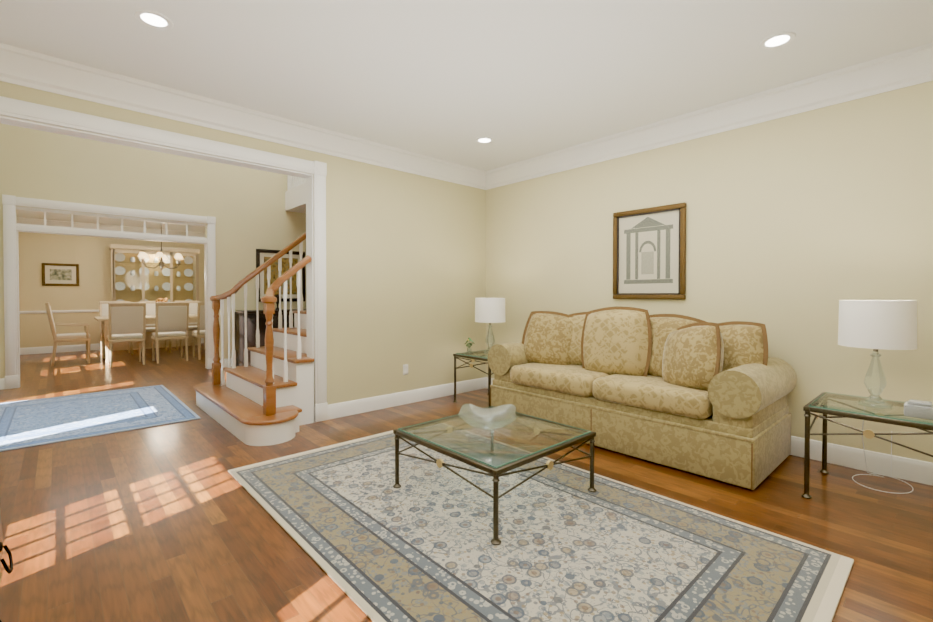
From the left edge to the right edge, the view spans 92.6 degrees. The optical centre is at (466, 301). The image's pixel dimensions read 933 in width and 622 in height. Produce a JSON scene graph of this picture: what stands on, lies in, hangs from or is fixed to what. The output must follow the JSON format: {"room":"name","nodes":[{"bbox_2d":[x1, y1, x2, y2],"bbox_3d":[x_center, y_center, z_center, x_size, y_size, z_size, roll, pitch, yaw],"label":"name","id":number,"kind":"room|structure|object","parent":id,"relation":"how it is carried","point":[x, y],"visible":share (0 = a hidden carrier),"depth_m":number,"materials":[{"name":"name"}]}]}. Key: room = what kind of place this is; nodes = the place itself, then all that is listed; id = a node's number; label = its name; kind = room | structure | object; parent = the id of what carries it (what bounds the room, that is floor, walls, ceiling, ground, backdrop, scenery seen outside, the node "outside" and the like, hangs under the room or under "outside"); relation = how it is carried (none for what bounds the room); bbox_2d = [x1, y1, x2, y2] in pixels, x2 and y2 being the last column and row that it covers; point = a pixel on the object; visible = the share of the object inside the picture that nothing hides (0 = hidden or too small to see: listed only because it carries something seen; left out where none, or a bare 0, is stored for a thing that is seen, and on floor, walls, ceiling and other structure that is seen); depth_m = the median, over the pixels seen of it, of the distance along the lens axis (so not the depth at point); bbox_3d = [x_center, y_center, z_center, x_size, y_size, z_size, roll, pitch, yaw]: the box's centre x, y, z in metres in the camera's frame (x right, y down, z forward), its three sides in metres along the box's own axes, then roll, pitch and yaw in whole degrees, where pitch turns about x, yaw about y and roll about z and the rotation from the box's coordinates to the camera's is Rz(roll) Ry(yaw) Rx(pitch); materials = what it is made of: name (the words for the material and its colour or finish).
{"room":"living room","nodes":[
{"label":"living room","id":0,"kind":"room"},
{"bbox_2d":[16,210,204,232],"bbox_3d":[-6.082,-1.809,8.687,4.630,0.300,4.460,-1,1,-43],"label":"ceiling","id":1,"kind":"structure","parent":0,"point":[62,217],"depth_m":9.33,"materials":[{"name":"white paint"}]},
{"bbox_2d":[138,223,182,269],"bbox_3d":[-5.965,-1.129,8.709,0.781,1.060,0.790,-1,1,-43],"label":"chandelier","id":2,"kind":"object","parent":1,"relation":"hanging from","point":[161,256],"visible":0.96,"depth_m":8.69,"materials":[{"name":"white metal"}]},
{"bbox_2d":[18,232,204,347],"bbox_3d":[-7.490,-0.461,10.345,4.490,3.040,0.140,-1,1,-43],"label":"wall","id":3,"kind":"structure","parent":0,"point":[91,256],"depth_m":9.39,"materials":[{"name":"beige paint"}]},
{"bbox_2d":[42,263,78,285],"bbox_3d":[-8.481,-0.552,9.315,0.580,0.470,0.033,-1,1,-43],"label":"framed picture","id":4,"kind":"object","parent":3,"relation":"attached to","point":[57,274],"visible":0.98,"depth_m":9.30,"materials":[{"name":"gold metal"}]},
{"bbox_2d":[17,217,204,354],"bbox_3d":[-7.451,-0.309,10.200,4.350,2.740,0.130,-1,1,-43],"label":"molding","id":5,"kind":"structure","parent":3,"relation":"attached to","point":[82,347],"depth_m":9.45,"materials":[{"name":"white wood"}]},
{"bbox_2d":[0,123,305,378],"bbox_3d":[-3.533,-1.708,7.906,7.050,5.600,0.140,-1,1,-43],"label":"wall","id":6,"kind":"structure","parent":0,"point":[244,206],"depth_m":6.83,"materials":[{"name":"beige paint"}]},
{"bbox_2d":[2,194,215,388],"bbox_3d":[-5.034,-0.125,6.524,2.418,2.473,0.178,-1,1,-43],"label":"door frame","id":7,"kind":"structure","parent":6,"relation":"attached to","point":[12,204],"depth_m":6.11,"materials":[{"name":"white wood"}]},
{"bbox_2d":[220,358,231,366],"bbox_3d":[-2.493,1.010,8.788,4.375,0.140,0.020,-1,1,-43],"label":"baseboard","id":8,"kind":"structure","parent":6,"relation":"attached to","point":[225,360],"depth_m":7.40,"materials":[{"name":"white"}]},
{"bbox_2d":[256,249,304,301],"bbox_3d":[-3.322,-0.449,7.996,0.860,0.920,0.033,-1,1,-43],"label":"framed picture","id":9,"kind":"object","parent":6,"relation":"attached to","point":[263,256],"visible":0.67,"depth_m":7.95,"materials":[{"name":"beige"}]},
{"bbox_2d":[285,184,305,212],"bbox_3d":[-1.155,-1.791,8.131,3.240,0.320,2.740,-1,1,-43],"label":"balcony slab","id":10,"kind":"object","parent":6,"relation":"attached to","point":[295,199],"visible":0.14,"depth_m":7.74,"materials":[{"name":"white paint"}]},
{"bbox_2d":[285,175,305,192],"bbox_3d":[-2.325,-2.426,7.053,0.070,0.980,2.725,-1,1,-43],"label":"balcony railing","id":11,"kind":"object","parent":10,"relation":"on","point":[293,182],"visible":0.02,"depth_m":7.77,"materials":[{"name":"white paint"}]},
{"bbox_2d":[0,81,485,404],"bbox_3d":[-0.768,-1.666,4.892,7.050,5.600,0.140,-1,1,-43],"label":"wall","id":12,"kind":"structure","parent":0,"point":[405,267],"depth_m":4.76,"materials":[{"name":"beige paint"}]},
{"bbox_2d":[0,96,327,421],"bbox_3d":[-2.343,-0.075,3.442,2.598,2.458,0.177,-1,1,-43],"label":"door frame","id":13,"kind":"structure","parent":12,"relation":"attached to","point":[20,110],"depth_m":3.79,"materials":[{"name":"white wood"}]},
{"bbox_2d":[0,43,487,189],"bbox_3d":[-1.484,-1.500,4.054,4.560,0.190,0.130,-1,1,-43],"label":"crown molding","id":14,"kind":"structure","parent":12,"relation":"attached to","point":[51,74],"depth_m":3.50,"materials":[{"name":"white wood"}]},
{"bbox_2d":[403,364,407,374],"bbox_3d":[-0.670,0.756,4.914,0.070,0.115,0.009,-1,1,-43],"label":"outlet","id":15,"kind":"object","parent":12,"relation":"attached to","point":[405,369],"visible":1,"depth_m":4.91,"materials":[{"name":"white plastic"}]},
{"bbox_2d":[328,377,483,419],"bbox_3d":[-0.562,1.062,5.010,2.135,0.140,0.020,-1,1,-43],"label":"baseboard","id":16,"kind":"structure","parent":12,"relation":"attached to","point":[347,408],"depth_m":4.84,"materials":[{"name":"white wood"}]},
{"bbox_2d":[0,343,932,621],"bbox_3d":[-2.237,1.152,5.755,8.700,0.060,14.360,-1,1,-43],"label":"floor","id":17,"kind":"structure","parent":0,"point":[170,523],"depth_m":2.43,"materials":[{"name":"brown wood"}]},
{"bbox_2d":[0,510,12,621],"bbox_3d":[-1.281,0.783,0.798,0.616,0.815,1.180,-1,1,-43],"label":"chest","id":18,"kind":"object","parent":17,"relation":"on","point":[4,563],"visible":1,"depth_m":1.32,"materials":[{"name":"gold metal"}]},
{"bbox_2d":[45,302,90,365],"bbox_3d":[-6.975,0.559,7.806,0.573,1.073,0.554,-1,1,-43],"label":"dining chair","id":19,"kind":"object","parent":17,"relation":"on","point":[67,337],"depth_m":7.64,"materials":[{"name":"brown wood"}]},
{"bbox_2d":[0,385,200,451],"bbox_3d":[-3.939,1.133,4.526,1.730,0.012,2.150,-1,1,-43],"label":"area rug","id":20,"kind":"object","parent":17,"relation":"on","point":[33,422],"visible":0.98,"depth_m":4.39,"materials":[{"name":"blue fabric"}]},
{"bbox_2d":[99,301,104,354],"bbox_3d":[-7.011,0.543,8.926,0.496,1.073,0.573,-1,1,-43],"label":"dining chair","id":21,"kind":"object","parent":17,"relation":"on","point":[101,303],"depth_m":8.93,"materials":[{"name":"beige fabric"}]},
{"bbox_2d":[113,342,138,350],"bbox_3d":[-7.525,0.635,9.893,0.547,0.860,0.462,-1,1,-43],"label":"base cabinet","id":22,"kind":"object","parent":17,"relation":"on","point":[116,346],"depth_m":9.67,"materials":[{"name":"brown wood"}]},
{"bbox_2d":[105,301,148,367],"bbox_3d":[-5.862,0.561,7.673,0.496,1.073,0.573,-1,1,-43],"label":"dining chair","id":23,"kind":"object","parent":17,"relation":"on","point":[127,321],"depth_m":7.53,"materials":[{"name":"beige fabric"}]},
{"bbox_2d":[94,314,196,362],"bbox_3d":[-5.965,0.686,8.734,2.000,0.790,1.040,-1,1,-43],"label":"dining table","id":24,"kind":"object","parent":17,"relation":"on","point":[150,319],"visible":0.38,"depth_m":8.28,"materials":[{"name":"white wood"}]},
{"bbox_2d":[155,298,167,305],"bbox_3d":[-5.965,0.113,8.726,0.220,0.354,0.214,-1,1,-43],"label":"centerpiece","id":25,"kind":"object","parent":24,"relation":"on","point":[161,300],"visible":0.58,"depth_m":8.69,"materials":[{"name":"brown wood"}]},
{"bbox_2d":[145,326,172,347],"bbox_3d":[-7.122,0.630,10.262,0.546,0.860,0.462,-1,1,-43],"label":"base cabinet","id":26,"kind":"object","parent":17,"relation":"on","point":[148,336],"depth_m":10.01,"materials":[{"name":"brown wood"}]},
{"bbox_2d":[149,301,192,363],"bbox_3d":[-5.391,0.555,8.106,0.496,1.073,0.572,-1,1,-43],"label":"dining chair","id":27,"kind":"object","parent":17,"relation":"on","point":[170,317],"depth_m":7.97,"materials":[{"name":"beige fabric"}]},
{"bbox_2d":[173,324,197,346],"bbox_3d":[-6.720,0.625,10.631,0.547,0.860,0.462,-1,1,-43],"label":"base cabinet","id":28,"kind":"object","parent":17,"relation":"on","point":[189,333],"depth_m":10.50,"materials":[{"name":"brown wood"}]},
{"bbox_2d":[189,301,204,359],"bbox_3d":[-4.919,0.549,8.539,0.496,1.073,0.572,-1,1,-43],"label":"dining chair","id":29,"kind":"object","parent":17,"relation":"on","point":[195,307],"depth_m":8.28,"materials":[{"name":"beige fabric"}]},
{"bbox_2d":[193,232,313,445],"bbox_3d":[-0.477,-0.942,5.932,5.187,4.122,2.139,-1,1,-43],"label":"staircase","id":30,"kind":"structure","parent":17,"relation":"on","point":[265,398],"depth_m":4.16,"materials":[{"name":"white"}]},
{"bbox_2d":[235,309,305,365],"bbox_3d":[-3.246,0.625,7.751,1.380,0.940,0.464,-1,1,-43],"label":"console","id":31,"kind":"object","parent":17,"relation":"on","point":[240,330],"visible":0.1,"depth_m":7.28,"materials":[{"name":"black wood"}]},
{"bbox_2d":[274,294,281,309],"bbox_3d":[-3.270,0.019,7.709,0.130,0.270,0.130,-1,1,-43],"label":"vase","id":32,"kind":"object","parent":31,"relation":"on","point":[277,297],"visible":0.71,"depth_m":7.67,"materials":[{"name":"black"}]},
{"bbox_2d":[453,350,493,405],"bbox_3d":[0.257,0.859,4.985,0.596,0.548,0.595,-1,1,-43],"label":"end table","id":33,"kind":"object","parent":17,"relation":"on","point":[473,356],"visible":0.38,"depth_m":4.96,"materials":[{"name":"clear glass"}]},
{"bbox_2d":[465,337,474,353],"bbox_3d":[0.042,0.495,4.969,0.117,0.179,0.108,-1,1,-43],"label":"potted plant","id":34,"kind":"object","parent":33,"relation":"on","point":[469,351],"visible":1,"depth_m":4.96,"materials":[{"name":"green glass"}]},
{"bbox_2d":[475,298,504,353],"bbox_3d":[0.266,0.273,5.012,0.344,0.620,0.344,-1,1,-43],"label":"lamp","id":35,"kind":"object","parent":33,"relation":"on","point":[489,310],"visible":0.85,"depth_m":4.87,"materials":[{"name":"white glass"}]},
{"bbox_2d":[228,430,853,621],"bbox_3d":[0.062,1.160,2.517,1.790,0.012,3.030,-1,1,-43],"label":"area rug","id":36,"kind":"object","parent":17,"relation":"on","point":[375,545],"visible":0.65,"depth_m":2.10,"materials":[{"name":"beige fabric"}]},
{"bbox_2d":[393,406,595,544],"bbox_3d":[0.167,0.969,2.732,0.896,0.363,0.895,-1,1,-43],"label":"coffee table","id":37,"kind":"object","parent":36,"relation":"on","point":[521,440],"visible":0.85,"depth_m":2.56,"materials":[{"name":"clear glass"}]},
{"bbox_2d":[459,404,517,429],"bbox_3d":[0.133,0.730,2.766,0.440,0.108,0.440,-1,1,-43],"label":"glass bowl","id":38,"kind":"object","parent":37,"relation":"on","point":[489,418],"visible":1,"depth_m":2.85,"materials":[{"name":"clear glass"}]},
{"bbox_2d":[487,306,796,489],"bbox_3d":[1.322,0.591,3.827,0.970,1.091,2.310,-1,1,-43],"label":"sofa","id":39,"kind":"object","parent":17,"relation":"on","point":[694,396],"visible":1,"depth_m":3.25,"materials":[{"name":"beige fabric"}]},
{"bbox_2d":[801,392,932,498],"bbox_3d":[2.406,0.891,2.627,0.596,0.548,0.595,-1,1,-43],"label":"end table","id":40,"kind":"object","parent":17,"relation":"on","point":[825,404],"visible":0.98,"depth_m":2.61,"materials":[{"name":"clear glass"}]},
{"bbox_2d":[838,300,916,408],"bbox_3d":[2.406,0.306,2.619,0.344,0.620,0.344,-1,1,-43],"label":"lamp","id":41,"kind":"object","parent":40,"relation":"on","point":[875,325],"visible":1,"depth_m":2.52,"materials":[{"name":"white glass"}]},
{"bbox_2d":[904,399,932,419],"bbox_3d":[2.438,0.580,2.395,0.120,0.079,0.120,-1,1,-43],"label":"box","id":42,"kind":"object","parent":40,"relation":"on","point":[919,409],"visible":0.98,"depth_m":2.36,"materials":[{"name":"white"}]},
{"bbox_2d":[852,420,913,493],"bbox_3d":[2.654,0.902,2.842,0.379,0.517,0.285,-1,1,-43],"label":"lamp cord","id":43,"kind":"object","parent":17,"relation":"on","point":[880,474],"visible":0.94,"depth_m":2.88,"materials":[{"name":"white plastic"}]},
{"bbox_2d":[0,0,932,170],"bbox_3d":[0.273,-1.718,2.121,5.120,0.300,5.350,-1,1,-43],"label":"ceiling","id":44,"kind":"structure","parent":0,"point":[453,80],"depth_m":2.85,"materials":[{"name":"white paint"}]},
{"bbox_2d":[134,9,173,29],"bbox_3d":[-1.746,-1.570,2.490,0.184,0.006,0.184,-1,1,-43],"label":"recessed light","id":45,"kind":"object","parent":44,"relation":"in","point":[146,17],"visible":1,"depth_m":2.48,"materials":[{"name":"white"}]},
{"bbox_2d":[475,137,493,143],"bbox_3d":[0.178,-1.597,4.431,0.184,0.006,0.184,-1,1,-43],"label":"recessed light","id":46,"kind":"object","parent":44,"relation":"in","point":[483,140],"visible":1,"depth_m":4.43,"materials":[{"name":"white"}]},
{"bbox_2d":[759,31,795,48],"bbox_3d":[1.879,-1.573,2.694,0.184,0.006,0.184,-1,1,-43],"label":"recessed light","id":47,"kind":"object","parent":44,"relation":"in","point":[777,40],"visible":1,"depth_m":2.69,"materials":[{"name":"white"}]},
{"bbox_2d":[484,377,932,485],"bbox_3d":[2.002,1.079,3.840,0.020,0.140,5.210,-1,1,-43],"label":"baseboard","id":48,"kind":"structure","parent":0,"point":[894,465],"depth_m":3.03,"materials":[{"name":"white wood"}]},
{"bbox_2d":[484,42,932,188],"bbox_3d":[1.961,-1.496,3.767,0.130,0.190,5.210,-1,1,-43],"label":"crown molding","id":49,"kind":"structure","parent":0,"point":[913,66],"depth_m":3.50,"materials":[{"name":"white wood"}]},
{"bbox_2d":[486,81,932,462],"bbox_3d":[2.108,-0.371,3.822,0.140,3.040,5.350,-1,1,-43],"label":"wall","id":50,"kind":"structure","parent":0,"point":[799,226],"depth_m":3.38,"materials":[{"name":"beige paint"}]},
{"bbox_2d":[613,202,685,299],"bbox_3d":[1.685,-0.441,4.153,0.032,0.850,0.690,-1,1,-43],"label":"framed picture","id":51,"kind":"object","parent":50,"relation":"attached to","point":[649,253],"visible":0.96,"depth_m":4.13,"materials":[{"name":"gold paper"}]}
]}

